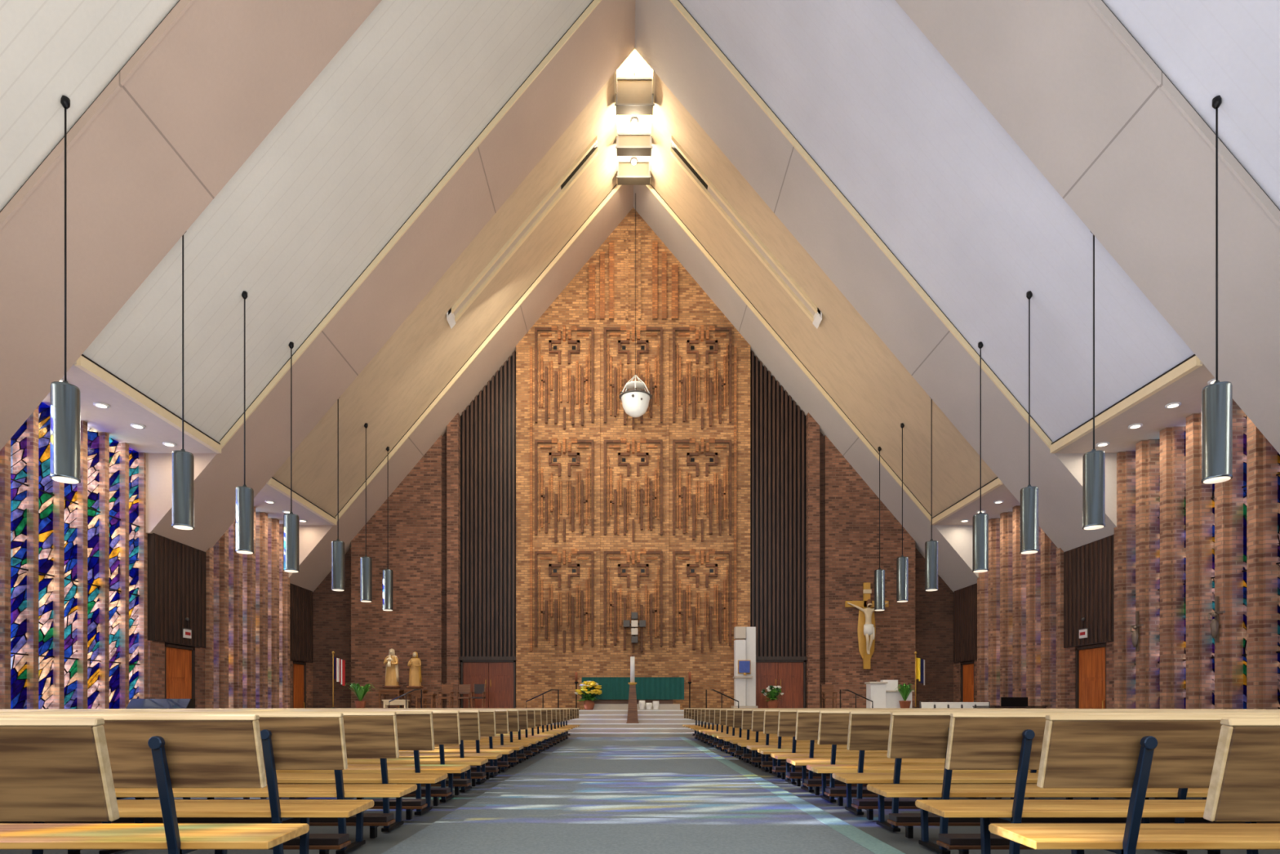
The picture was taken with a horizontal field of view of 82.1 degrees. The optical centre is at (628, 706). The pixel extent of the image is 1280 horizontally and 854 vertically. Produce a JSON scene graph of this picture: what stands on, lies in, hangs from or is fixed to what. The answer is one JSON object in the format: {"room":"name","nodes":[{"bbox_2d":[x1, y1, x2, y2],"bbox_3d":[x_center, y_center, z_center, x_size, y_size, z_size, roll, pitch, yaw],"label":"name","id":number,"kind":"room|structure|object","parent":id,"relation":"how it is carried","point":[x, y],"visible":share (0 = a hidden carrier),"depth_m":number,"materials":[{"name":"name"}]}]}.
{"room":"house of worship","nodes":[
{"label":"house of worship","id":0,"kind":"room"},
{"bbox_2d":[0,406,312,709],"bbox_3d":[-12.810,-2.830,12.865,0.780,7.660,32.770,0,0,0],"label":"wall","id":1,"kind":"structure","parent":0,"point":[249,624],"depth_m":19.28,"materials":[{"name":"brown brick"}]},
{"bbox_2d":[10,401,139,708],"bbox_3d":[-12.793,-3.015,16.780,0.045,7.330,4.900,0,0,0],"label":"window","id":2,"kind":"structure","parent":1,"relation":"in","point":[19,522],"depth_m":16.84,"materials":[{"name":"multicoloured glass"}]},
{"bbox_2d":[164,643,195,698],"bbox_3d":[-12.609,-0.360,20.600,0.142,2.720,1.400,0,0,0],"label":"door","id":3,"kind":"structure","parent":1,"relation":"in","point":[180,660],"depth_m":20.65,"materials":[{"name":"brown wood"}]},
{"bbox_2d":[293,661,306,707],"bbox_3d":[-12.609,-0.360,28.075,0.142,2.720,1.150,0,0,0],"label":"door","id":4,"kind":"structure","parent":1,"relation":"in","point":[299,668],"depth_m":28.16,"materials":[{"name":"brown wood"}]},
{"bbox_2d":[312,207,953,709],"bbox_3d":[0.200,-9.360,29.160,26.000,20.720,0.980,0,0,0],"label":"wall","id":5,"kind":"structure","parent":0,"point":[545,514],"depth_m":28.85,"materials":[{"name":"brown brick"}]},
{"bbox_2d":[461,660,515,707],"bbox_3d":[-5.525,-0.875,29.049,2.150,1.950,0.142,0,0,0],"label":"door","id":6,"kind":"structure","parent":5,"relation":"in","point":[502,673],"depth_m":29.04,"materials":[{"name":"brown wood"}]},
{"bbox_2d":[623,612,645,643],"bbox_3d":[0.250,-3.095,28.675,0.880,1.190,0.250,0,0,0],"label":"stone cross","id":7,"kind":"object","parent":5,"relation":"attached to","point":[634,624],"visible":1,"depth_m":28.55,"materials":[{"name":"grey stone"}]},
{"bbox_2d":[755,660,805,707],"bbox_3d":[5.925,-0.875,29.049,2.150,1.950,0.142,0,0,0],"label":"door","id":8,"kind":"structure","parent":5,"relation":"in","point":[790,675],"depth_m":29.04,"materials":[{"name":"brown wood"}]},
{"bbox_2d":[844,582,888,668],"bbox_3d":[9.350,-3.185,28.632,1.680,3.370,0.443,0,0,0],"label":"crucifix","id":9,"kind":"object","parent":5,"relation":"attached to","point":[866,629],"visible":0.89,"depth_m":28.74,"materials":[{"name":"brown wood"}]},
{"bbox_2d":[0,0,1279,591],"bbox_3d":[0.200,-12.268,12.865,26.800,15.385,32.770,0,0,0],"label":"ceiling","id":10,"kind":"structure","parent":0,"point":[984,143],"depth_m":16.67,"materials":[{"name":"paint"}]},
{"bbox_2d":[49,95,80,484],"bbox_3d":[-8.670,-6.432,11.320,0.382,5.883,0.382,0,0,0],"label":"pendant lamp","id":11,"kind":"object","parent":10,"relation":"hanging from","point":[64,397],"visible":1,"depth_m":11.21,"materials":[{"name":"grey metal"}]},
{"bbox_2d":[171,231,194,529],"bbox_3d":[-8.670,-6.432,14.310,0.382,5.883,0.382,0,0,0],"label":"pendant lamp","id":12,"kind":"object","parent":10,"relation":"hanging from","point":[183,461],"visible":0.98,"depth_m":14.18,"materials":[{"name":"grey metal"}]},
{"bbox_2d":[235,290,253,554],"bbox_3d":[-8.670,-6.432,16.610,0.382,5.883,0.382,0,0,0],"label":"pendant lamp","id":13,"kind":"object","parent":10,"relation":"hanging from","point":[244,495],"visible":1,"depth_m":16.48,"materials":[{"name":"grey metal"}]},
{"bbox_2d":[283,342,299,572],"bbox_3d":[-8.670,-6.432,18.910,0.382,5.883,0.382,0,0,0],"label":"pendant lamp","id":14,"kind":"object","parent":10,"relation":"hanging from","point":[291,521],"visible":1,"depth_m":18.79,"materials":[{"name":"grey metal"}]},
{"bbox_2d":[331,396,345,591],"bbox_3d":[-8.670,-6.432,21.960,0.382,5.883,0.382,0,0,0],"label":"pendant lamp","id":15,"kind":"object","parent":10,"relation":"hanging from","point":[337,546],"visible":0.95,"depth_m":21.81,"materials":[{"name":"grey metal"}]},
{"bbox_2d":[360,422,372,602],"bbox_3d":[-8.670,-6.432,24.300,0.382,5.883,0.382,0,0,0],"label":"pendant lamp","id":16,"kind":"object","parent":10,"relation":"hanging from","point":[366,562],"visible":1,"depth_m":24.17,"materials":[{"name":"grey metal"}]},
{"bbox_2d":[382,446,393,610],"bbox_3d":[-8.670,-6.432,26.500,0.382,5.883,0.382,0,0,0],"label":"pendant lamp","id":17,"kind":"object","parent":10,"relation":"hanging from","point":[387,574],"visible":1,"depth_m":26.36,"materials":[{"name":"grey metal"}]},
{"bbox_2d":[446,135,597,328],"bbox_3d":[-3.425,-15.473,23.990,4.850,5.943,0.620,0,0,0],"label":"ceiling light slot","id":18,"kind":"object","parent":10,"relation":"in","point":[590,153],"depth_m":24.04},
{"bbox_2d":[335,183,931,521],"bbox_3d":[0.200,-13.287,26.855,21.800,13.117,0.050,0,0,0],"label":"trim","id":19,"kind":"structure","parent":10,"relation":"attached to","point":[677,219],"depth_m":26.83,"materials":[{"name":"beige metal"}]},
{"bbox_2d":[613,47,655,185],"bbox_3d":[0.200,-19.600,24.390,1.260,1.800,5.080,0,0,0],"label":"skylight","id":20,"kind":"object","parent":10,"relation":"attached to","point":[633,95],"visible":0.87,"depth_m":24.57,"materials":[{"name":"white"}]},
{"bbox_2d":[266,476,1002,524],"bbox_3d":[0.200,-6.770,24.360,21.920,0.260,4.920,0,0,0],"label":"trim","id":21,"kind":"structure","parent":10,"relation":"attached to","point":[274,483],"depth_m":24.00,"materials":[{"name":"beige metal"}]},
{"bbox_2d":[618,193,652,417],"bbox_3d":[0.280,-15.265,27.900,1.267,8.470,1.267,0,0,0],"label":"sanctuary lamp","id":22,"kind":"object","parent":10,"relation":"hanging from","point":[635,401],"visible":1,"depth_m":27.65,"materials":[{"name":"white glass"}]},
{"bbox_2d":[219,0,1052,448],"bbox_3d":[0.200,-13.287,19.255,21.800,13.117,0.050,0,0,0],"label":"trim","id":23,"kind":"structure","parent":10,"relation":"attached to","point":[594,3],"depth_m":19.23,"materials":[{"name":"beige metal"}]},
{"bbox_2d":[74,354,1202,453],"bbox_3d":[0.200,-6.770,16.750,21.920,0.260,4.940,0,0,0],"label":"trim","id":24,"kind":"structure","parent":10,"relation":"attached to","point":[84,363],"depth_m":16.17,"materials":[{"name":"beige metal"}]},
{"bbox_2d":[0,0,1279,230],"bbox_3d":[0.200,-13.287,11.655,21.800,13.117,0.050,0,0,0],"label":"trim","id":25,"kind":"structure","parent":10,"relation":"attached to","point":[181,6],"depth_m":11.63,"materials":[{"name":"paint"}]},
{"bbox_2d":[670,136,822,328],"bbox_3d":[3.825,-15.473,23.990,4.850,5.943,0.620,0,0,0],"label":"ceiling light slot","id":26,"kind":"object","parent":10,"relation":"in","point":[677,152],"depth_m":24.04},
{"bbox_2d":[874,446,884,610],"bbox_3d":[9.070,-6.432,26.500,0.382,5.883,0.382,0,0,0],"label":"pendant lamp","id":27,"kind":"object","parent":10,"relation":"hanging from","point":[879,574],"visible":1,"depth_m":26.37,"materials":[{"name":"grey metal"}]},
{"bbox_2d":[896,422,908,602],"bbox_3d":[9.070,-6.432,24.300,0.382,5.883,0.382,0,0,0],"label":"pendant lamp","id":28,"kind":"object","parent":10,"relation":"hanging from","point":[902,562],"visible":1,"depth_m":24.17,"materials":[{"name":"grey metal"}]},
{"bbox_2d":[924,399,938,591],"bbox_3d":[9.070,-6.432,21.960,0.382,5.883,0.382,0,0,0],"label":"pendant lamp","id":29,"kind":"object","parent":10,"relation":"hanging from","point":[931,546],"visible":0.97,"depth_m":21.82,"materials":[{"name":"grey metal"}]},
{"bbox_2d":[972,342,988,572],"bbox_3d":[9.070,-6.432,18.910,0.382,5.883,0.382,0,0,0],"label":"pendant lamp","id":30,"kind":"object","parent":10,"relation":"hanging from","point":[980,521],"visible":1,"depth_m":18.79,"materials":[{"name":"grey metal"}]},
{"bbox_2d":[1019,290,1039,554],"bbox_3d":[9.070,-6.432,16.610,0.382,5.883,0.382,0,0,0],"label":"pendant lamp","id":31,"kind":"object","parent":10,"relation":"hanging from","point":[1029,494],"visible":1,"depth_m":16.48,"materials":[{"name":"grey metal"}]},
{"bbox_2d":[1082,231,1105,529],"bbox_3d":[9.070,-6.432,14.310,0.382,5.883,0.382,0,0,0],"label":"pendant lamp","id":32,"kind":"object","parent":10,"relation":"hanging from","point":[1093,461],"visible":0.98,"depth_m":14.18,"materials":[{"name":"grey metal"}]},
{"bbox_2d":[1200,95,1232,484],"bbox_3d":[9.070,-6.432,11.320,0.382,5.883,0.382,0,0,0],"label":"pendant lamp","id":33,"kind":"object","parent":10,"relation":"hanging from","point":[1217,397],"visible":1,"depth_m":11.21,"materials":[{"name":"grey metal"}]},
{"bbox_2d":[0,737,1279,853],"bbox_3d":[0.200,1.100,12.875,27.200,0.200,33.750,0,0,0],"label":"floor","id":34,"kind":"structure","parent":0,"point":[384,841],"depth_m":6.11,"materials":[{"name":"grey tile"}]},
{"bbox_2d":[0,717,119,821],"bbox_3d":[-5.879,0.507,2.235,8.702,0.954,0.790,0,0,0],"label":"pew","id":35,"kind":"object","parent":34,"relation":"on","point":[52,769],"visible":1,"depth_m":2.14,"materials":[{"name":"brown wood"}]},
{"bbox_2d":[0,714,309,853],"bbox_3d":[-5.879,0.507,3.135,8.702,0.954,0.790,0,0,0],"label":"pew","id":36,"kind":"object","parent":34,"relation":"on","point":[162,752],"visible":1,"depth_m":3.06,"materials":[{"name":"brown wood"}]},
{"bbox_2d":[125,698,195,708],"bbox_3d":[-11.000,0.400,17.200,1.400,1.200,0.600,0,0,0],"label":"piano","id":37,"kind":"object","parent":34,"relation":"on","point":[134,703],"visible":0.17,"depth_m":17.21,"materials":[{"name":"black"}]},
{"bbox_2d":[0,712,373,853],"bbox_3d":[-5.879,0.507,4.035,8.702,0.954,0.790,0,0,0],"label":"pew","id":38,"kind":"object","parent":34,"relation":"on","point":[289,740],"visible":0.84,"depth_m":3.97,"materials":[{"name":"brown wood"}]},
{"bbox_2d":[0,711,417,853],"bbox_3d":[-5.879,0.507,4.935,8.702,0.954,0.790,0,0,0],"label":"pew","id":39,"kind":"object","parent":34,"relation":"on","point":[368,735],"visible":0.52,"depth_m":4.88,"materials":[{"name":"brown wood"}]},
{"bbox_2d":[0,711,447,838],"bbox_3d":[-5.879,0.507,5.835,8.702,0.954,0.790,0,0,0],"label":"pew","id":40,"kind":"object","parent":34,"relation":"on","point":[415,728],"visible":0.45,"depth_m":5.73,"materials":[{"name":"brown wood"}]},
{"bbox_2d":[0,710,470,819],"bbox_3d":[-5.879,0.507,6.735,8.702,0.954,0.790,0,0,0],"label":"pew","id":41,"kind":"object","parent":34,"relation":"on","point":[446,722],"visible":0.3,"depth_m":6.65,"materials":[{"name":"brown wood"}]},
{"bbox_2d":[0,709,502,795],"bbox_3d":[-5.879,0.507,8.535,8.702,0.954,0.790,0,0,0],"label":"pew","id":42,"kind":"object","parent":34,"relation":"on","point":[486,717],"visible":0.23,"depth_m":8.44,"materials":[{"name":"brown wood"}]},
{"bbox_2d":[3,708,538,768],"bbox_3d":[-5.879,0.507,12.135,8.702,0.954,0.790,0,0,0],"label":"pew","id":43,"kind":"object","parent":34,"relation":"on","point":[513,759],"visible":0.13,"depth_m":12.02,"materials":[{"name":"brown wood"}]},
{"bbox_2d":[134,710,488,805],"bbox_3d":[-5.879,0.507,7.635,8.702,0.954,0.790,0,0,0],"label":"pew","id":44,"kind":"object","parent":34,"relation":"on","point":[469,723],"visible":0.18,"depth_m":7.60,"materials":[{"name":"brown wood"}]},
{"bbox_2d":[237,707,571,745],"bbox_3d":[-5.879,0.507,19.335,8.702,0.954,0.790,0,0,0],"label":"pew","id":45,"kind":"object","parent":34,"relation":"on","point":[556,738],"visible":0.12,"depth_m":19.24,"materials":[{"name":"brown wood"}]},
{"bbox_2d":[399,709,513,786],"bbox_3d":[-5.879,0.507,9.435,8.702,0.954,0.790,0,0,0],"label":"pew","id":46,"kind":"object","parent":34,"relation":"on","point":[501,715],"visible":0.16,"depth_m":9.38,"materials":[{"name":"brown wood"}]},
{"bbox_2d":[434,709,523,779],"bbox_3d":[-5.879,0.507,10.335,8.702,0.954,0.790,0,0,0],"label":"pew","id":47,"kind":"object","parent":34,"relation":"on","point":[513,714],"visible":0.15,"depth_m":10.27,"materials":[{"name":"brown wood"}]},
{"bbox_2d":[434,709,531,773],"bbox_3d":[-5.879,0.507,11.235,8.702,0.954,0.790,0,0,0],"label":"pew","id":48,"kind":"object","parent":34,"relation":"on","point":[503,765],"visible":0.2,"depth_m":11.18,"materials":[{"name":"brown wood"}]},
{"bbox_2d":[480,708,544,764],"bbox_3d":[-5.879,0.507,13.035,8.702,0.954,0.790,0,0,0],"label":"pew","id":49,"kind":"object","parent":34,"relation":"on","point":[521,756],"visible":0.03,"depth_m":12.98,"materials":[{"name":"brown wood"}]},
{"bbox_2d":[480,708,549,759],"bbox_3d":[-5.879,0.507,13.935,8.702,0.954,0.790,0,0,0],"label":"pew","id":50,"kind":"object","parent":34,"relation":"on","point":[528,752],"visible":0.13,"depth_m":13.87,"materials":[{"name":"brown wood"}]},
{"bbox_2d":[496,708,554,756],"bbox_3d":[-5.879,0.507,14.835,8.702,0.954,0.790,0,0,0],"label":"pew","id":51,"kind":"object","parent":34,"relation":"on","point":[534,748],"visible":0.08,"depth_m":14.77,"materials":[{"name":"brown wood"}]},
{"bbox_2d":[506,708,558,754],"bbox_3d":[-5.879,0.507,15.735,8.702,0.954,0.790,0,0,0],"label":"pew","id":52,"kind":"object","parent":34,"relation":"on","point":[539,745],"visible":0.09,"depth_m":15.68,"materials":[{"name":"brown wood"}]},
{"bbox_2d":[508,708,562,751],"bbox_3d":[-5.879,0.507,16.635,8.702,0.954,0.790,0,0,0],"label":"pew","id":53,"kind":"object","parent":34,"relation":"on","point":[558,719],"visible":0.11,"depth_m":16.60,"materials":[{"name":"brown wood"}]},
{"bbox_2d":[520,708,565,749],"bbox_3d":[-5.879,0.507,17.535,8.702,0.954,0.790,0,0,0],"label":"pew","id":54,"kind":"object","parent":34,"relation":"on","point":[548,742],"visible":0.12,"depth_m":17.47,"materials":[{"name":"brown wood"}]},
{"bbox_2d":[548,709,719,737],"bbox_3d":[0.200,0.550,26.730,25.000,0.900,4.940,0,0,0],"label":"steps","id":55,"kind":"structure","parent":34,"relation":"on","point":[594,722],"depth_m":24.90,"materials":[{"name":"stone"}]},
{"bbox_2d":[331,650,345,707],"bbox_3d":[-10.870,-0.995,27.400,0.580,2.190,0.320,0,0,0],"label":"flag","id":56,"kind":"object","parent":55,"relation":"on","point":[339,664],"visible":0.83,"depth_m":27.40,"materials":[{"name":"red fabric"}]},
{"bbox_2d":[343,682,373,707],"bbox_3d":[-9.777,-0.393,26.922,1.177,0.986,1.205,0,0,17],"label":"potted palm","id":57,"kind":"object","parent":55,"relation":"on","point":[361,691],"visible":0.99,"depth_m":26.76,"materials":[{"name":"plant"}]},
{"bbox_2d":[377,688,404,707],"bbox_3d":[-9.050,-0.285,28.100,0.850,0.770,0.700,0,0,0],"label":"table","id":58,"kind":"object","parent":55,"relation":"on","point":[384,691],"visible":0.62,"depth_m":27.80,"materials":[{"name":"wood"}]},
{"bbox_2d":[382,648,399,688],"bbox_3d":[-9.050,-1.489,28.075,0.640,1.494,0.690,0,0,0],"label":"statue","id":59,"kind":"object","parent":58,"relation":"on","point":[392,677],"visible":1,"depth_m":27.98,"materials":[{"name":"beige wood"}]},
{"bbox_2d":[382,699,409,707],"bbox_3d":[-8.600,-0.090,27.200,0.900,0.380,0.400,0,0,0],"label":"table","id":60,"kind":"object","parent":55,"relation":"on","point":[386,702],"visible":0.71,"depth_m":27.05,"materials":[{"name":"beige paint"}]},
{"bbox_2d":[404,689,427,707],"bbox_3d":[-8.150,-0.285,28.250,0.750,0.770,0.600,0,0,0],"label":"table","id":61,"kind":"object","parent":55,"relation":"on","point":[416,691],"visible":0.54,"depth_m":28.02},
{"bbox_2d":[406,651,423,688],"bbox_3d":[-8.200,-1.436,28.250,0.640,1.396,0.640,0,0,0],"label":"statue","id":62,"kind":"object","parent":61,"relation":"on","point":[415,663],"visible":1,"depth_m":28.14,"materials":[{"name":"beige wood"}]},
{"bbox_2d":[414,693,436,707],"bbox_3d":[-7.550,-0.200,27.400,0.700,0.600,0.500,0,0,0],"label":"side table","id":63,"kind":"object","parent":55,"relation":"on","point":[417,695],"visible":0.8,"depth_m":27.20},
{"bbox_2d":[437,683,453,707],"bbox_3d":[-6.800,-0.390,27.420,0.500,0.980,0.519,0,0,0],"label":"chair","id":64,"kind":"object","parent":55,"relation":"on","point":[446,688],"visible":0.88,"depth_m":27.58,"materials":[{"name":"wood"}]},
{"bbox_2d":[456,684,471,707],"bbox_3d":[-6.152,-0.390,27.520,0.500,0.980,0.519,0,0,-6],"label":"chair","id":65,"kind":"object","parent":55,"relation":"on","point":[463,688],"visible":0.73,"depth_m":27.70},
{"bbox_2d":[470,683,485,707],"bbox_3d":[-5.550,-0.390,27.220,0.500,0.980,0.519,0,0,0],"label":"chair","id":66,"kind":"object","parent":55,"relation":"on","point":[477,688],"visible":0.87,"depth_m":27.40,"materials":[{"name":"wood"}]},
{"bbox_2d":[573,680,602,710],"bbox_3d":[-1.395,-0.421,26.310,1.026,1.043,1.063,0,0,-41],"label":"flower arrangement","id":67,"kind":"object","parent":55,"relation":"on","point":[588,686],"visible":1,"depth_m":26.12,"materials":[{"name":"plant"}]},
{"bbox_2d":[626,656,638,723],"bbox_3d":[0.150,-0.615,25.040,0.420,2.330,0.300,0,0,0],"label":"paschal candle","id":68,"kind":"object","parent":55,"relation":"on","point":[632,717],"visible":1,"depth_m":24.96,"materials":[{"name":"brown wood"}]},
{"bbox_2d":[582,676,684,709],"bbox_3d":[0.175,-0.500,27.340,3.750,1.200,0.960,0,0,0],"label":"altar","id":69,"kind":"object","parent":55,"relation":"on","point":[615,690],"visible":0.73,"depth_m":26.88,"materials":[{"name":"fabric"}]},
{"bbox_2d":[638,700,659,709],"bbox_3d":[0.750,-0.070,26.500,0.760,0.340,0.260,0,0,0],"label":"vessels","id":70,"kind":"object","parent":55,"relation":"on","point":[642,704],"visible":1,"depth_m":26.41,"materials":[{"name":"white ceramic"}]},
{"bbox_2d":[731,626,757,707],"bbox_3d":[4.440,-1.475,28.001,0.920,3.150,0.698,0,0,0],"label":"shrine","id":71,"kind":"object","parent":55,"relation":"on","point":[744,651],"visible":0.84,"depth_m":27.82,"materials":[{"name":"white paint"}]},
{"bbox_2d":[760,684,783,707],"bbox_3d":[5.372,-0.354,27.422,0.840,0.908,0.800,0,0,0],"label":"flower arrangement","id":72,"kind":"object","parent":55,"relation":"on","point":[774,693],"visible":0.99,"depth_m":27.29,"materials":[{"name":"plant"}]},
{"bbox_2d":[821,683,837,707],"bbox_3d":[7.500,-0.390,27.420,0.500,0.980,0.519,0,0,0],"label":"chair","id":73,"kind":"object","parent":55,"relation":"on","point":[826,688],"visible":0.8,"depth_m":27.60,"materials":[{"name":"wood"}]},
{"bbox_2d":[864,680,914,707],"bbox_3d":[9.575,-0.450,26.900,1.750,1.100,0.900,0,0,0],"label":"baptismal font","id":74,"kind":"object","parent":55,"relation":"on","point":[882,693],"visible":0.74,"depth_m":26.85,"materials":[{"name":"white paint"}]},
{"bbox_2d":[894,683,914,707],"bbox_3d":[9.943,-0.371,26.387,0.738,0.943,0.724,0,0,22],"label":"potted fern","id":75,"kind":"object","parent":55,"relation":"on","point":[904,691],"visible":0.96,"depth_m":26.29,"materials":[{"name":"green plant"}]},
{"bbox_2d":[913,651,924,707],"bbox_3d":[10.905,-0.995,27.600,0.530,2.190,0.320,0,0,0],"label":"flag","id":76,"kind":"object","parent":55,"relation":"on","point":[919,663],"visible":0.81,"depth_m":27.59,"materials":[{"name":"yellow fabric"}]},
{"bbox_2d":[381,737,905,853],"bbox_3d":[0.100,0.991,10.420,3.520,0.017,27.640,0,0,0],"label":"carpet","id":77,"kind":"object","parent":34,"relation":"on","point":[588,795],"visible":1,"depth_m":6.85,"materials":[{"name":"carpet"}]},
{"bbox_2d":[695,708,751,746],"bbox_3d":[6.079,0.507,18.435,8.702,0.954,0.790,0,0,0],"label":"pew","id":78,"kind":"object","parent":34,"relation":"on","point":[699,710],"visible":0.15,"depth_m":18.37,"materials":[{"name":"brown wood"}]},
{"bbox_2d":[698,708,751,749],"bbox_3d":[6.079,0.507,17.535,8.702,0.954,0.790,0,0,0],"label":"pew","id":79,"kind":"object","parent":34,"relation":"on","point":[716,741],"visible":0.07,"depth_m":17.47,"materials":[{"name":"brown wood"}]},
{"bbox_2d":[702,708,763,751],"bbox_3d":[6.079,0.507,16.635,8.702,0.954,0.790,0,0,0],"label":"pew","id":80,"kind":"object","parent":34,"relation":"on","point":[720,744],"visible":0.13,"depth_m":16.59,"materials":[{"name":"brown wood"}]},
{"bbox_2d":[706,708,764,754],"bbox_3d":[6.079,0.507,15.735,8.702,0.954,0.790,0,0,0],"label":"pew","id":81,"kind":"object","parent":34,"relation":"on","point":[726,746],"visible":0.15,"depth_m":15.68,"materials":[{"name":"brown wood"}]},
{"bbox_2d":[711,708,777,756],"bbox_3d":[6.079,0.507,14.835,8.702,0.954,0.790,0,0,0],"label":"pew","id":82,"kind":"object","parent":34,"relation":"on","point":[731,749],"visible":0.06,"depth_m":14.78,"materials":[{"name":"brown wood"}]},
{"bbox_2d":[716,708,792,759],"bbox_3d":[6.079,0.507,13.935,8.702,0.954,0.790,0,0,0],"label":"pew","id":83,"kind":"object","parent":34,"relation":"on","point":[738,752],"visible":0.09,"depth_m":13.87,"materials":[{"name":"brown wood"}]},
{"bbox_2d":[722,708,792,764],"bbox_3d":[6.079,0.507,13.035,8.702,0.954,0.790,0,0,0],"label":"pew","id":84,"kind":"object","parent":34,"relation":"on","point":[746,755],"visible":0.06,"depth_m":12.98,"materials":[{"name":"brown wood"}]},
{"bbox_2d":[737,709,847,773],"bbox_3d":[6.079,0.507,11.235,8.702,0.954,0.790,0,0,0],"label":"pew","id":85,"kind":"object","parent":34,"relation":"on","point":[746,713],"visible":0.16,"depth_m":11.18,"materials":[{"name":"brown wood"}]},
{"bbox_2d":[746,709,847,779],"bbox_3d":[6.079,0.507,10.335,8.702,0.954,0.790,0,0,0],"label":"pew","id":86,"kind":"object","parent":34,"relation":"on","point":[757,715],"visible":0.17,"depth_m":10.27,"materials":[{"name":"brown wood"}]},
{"bbox_2d":[757,709,887,786],"bbox_3d":[6.079,0.507,9.435,8.702,0.954,0.790,0,0,0],"label":"pew","id":87,"kind":"object","parent":34,"relation":"on","point":[771,716],"visible":0.21,"depth_m":9.38,"materials":[{"name":"brown wood"}]},
{"bbox_2d":[692,707,1026,745],"bbox_3d":[6.079,0.507,19.335,8.702,0.954,0.790,0,0,0],"label":"pew","id":88,"kind":"object","parent":34,"relation":"on","point":[708,738],"visible":0.12,"depth_m":19.24,"materials":[{"name":"brown wood"}]},
{"bbox_2d":[786,710,1159,805],"bbox_3d":[6.079,0.507,7.635,8.702,0.954,0.790,0,0,0],"label":"pew","id":89,"kind":"object","parent":34,"relation":"on","point":[806,721],"visible":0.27,"depth_m":7.59,"materials":[{"name":"brown wood"}]},
{"bbox_2d":[729,708,1265,768],"bbox_3d":[6.079,0.507,12.135,8.702,0.954,0.790,0,0,0],"label":"pew","id":90,"kind":"object","parent":34,"relation":"on","point":[737,718],"visible":0.1,"depth_m":12.02,"materials":[{"name":"brown wood"}]},
{"bbox_2d":[972,697,1047,708],"bbox_3d":[11.600,0.350,22.511,1.530,1.300,2.022,0,0,0],"label":"grand piano","id":91,"kind":"object","parent":34,"relation":"on","point":[1006,702],"visible":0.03,"depth_m":22.05,"materials":[{"name":"black wood"}]},
{"bbox_2d":[770,709,1279,795],"bbox_3d":[6.079,0.507,8.535,8.702,0.954,0.790,0,0,0],"label":"pew","id":92,"kind":"object","parent":34,"relation":"on","point":[787,717],"visible":0.21,"depth_m":8.45,"materials":[{"name":"brown wood"}]},
{"bbox_2d":[806,710,1279,819],"bbox_3d":[6.079,0.507,6.735,8.702,0.954,0.790,0,0,0],"label":"pew","id":93,"kind":"object","parent":34,"relation":"on","point":[833,725],"visible":0.3,"depth_m":6.65,"materials":[{"name":"brown wood"}]},
{"bbox_2d":[832,711,1279,838],"bbox_3d":[6.079,0.507,5.835,8.702,0.954,0.790,0,0,0],"label":"pew","id":94,"kind":"object","parent":34,"relation":"on","point":[867,730],"visible":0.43,"depth_m":5.74,"materials":[{"name":"brown wood"}]},
{"bbox_2d":[866,711,1279,853],"bbox_3d":[6.079,0.507,4.935,8.702,0.954,0.790,0,0,0],"label":"pew","id":95,"kind":"object","parent":34,"relation":"on","point":[912,735],"visible":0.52,"depth_m":4.88,"materials":[{"name":"brown wood"}]},
{"bbox_2d":[915,712,1279,853],"bbox_3d":[6.079,0.507,4.035,8.702,0.954,0.790,0,0,0],"label":"pew","id":96,"kind":"object","parent":34,"relation":"on","point":[975,740],"visible":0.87,"depth_m":3.97,"materials":[{"name":"brown wood"}]},
{"bbox_2d":[988,714,1279,853],"bbox_3d":[6.079,0.507,3.135,8.702,0.954,0.790,0,0,0],"label":"pew","id":97,"kind":"object","parent":34,"relation":"on","point":[1137,752],"visible":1,"depth_m":3.06,"materials":[{"name":"brown wood"}]},
{"bbox_2d":[1203,717,1279,821],"bbox_3d":[6.079,0.507,2.235,8.702,0.954,0.790,0,0,0],"label":"pew","id":98,"kind":"object","parent":34,"relation":"on","point":[1244,785],"visible":1,"depth_m":2.15,"materials":[{"name":"brown wood"}]},
{"bbox_2d":[953,399,1279,709],"bbox_3d":[13.210,-2.830,12.865,0.780,7.660,32.770,0,0,0],"label":"wall","id":99,"kind":"structure","parent":0,"point":[1019,624],"depth_m":18.27,"materials":[{"name":"beige brick"}]},
{"bbox_2d":[960,661,973,702],"bbox_3d":[13.009,-0.360,28.055,0.142,2.720,1.150,0,0,0],"label":"door","id":100,"kind":"structure","parent":99,"relation":"in","point":[966,670],"depth_m":28.13,"materials":[{"name":"brown wood"}]},
{"bbox_2d":[1075,643,1106,708],"bbox_3d":[13.009,-0.360,20.580,0.142,2.720,1.400,0,0,0],"label":"door","id":101,"kind":"structure","parent":99,"relation":"in","point":[1091,660],"depth_m":20.63,"materials":[{"name":"brown wood"}]},
{"bbox_2d":[1129,611,1143,651],"bbox_3d":[12.730,-1.900,18.450,0.160,1.000,0.400,0,0,0],"label":"station","id":102,"kind":"object","parent":99,"relation":"attached to","point":[1135,636],"visible":1,"depth_m":18.42,"materials":[{"name":"stone"}]},
{"bbox_2d":[1134,414,1279,709],"bbox_3d":[13.193,-3.015,16.780,0.045,7.330,4.900,0,0,0],"label":"window","id":103,"kind":"structure","parent":99,"relation":"in","point":[1244,486],"depth_m":15.75,"materials":[{"name":"multicoloured glass"}]},
{"bbox_2d":[1208,595,1225,642],"bbox_3d":[12.730,-1.900,15.950,0.160,1.000,0.400,0,0,0],"label":"station","id":104,"kind":"object","parent":99,"relation":"attached to","point":[1214,624],"visible":1,"depth_m":15.92,"materials":[{"name":"brown metal"}]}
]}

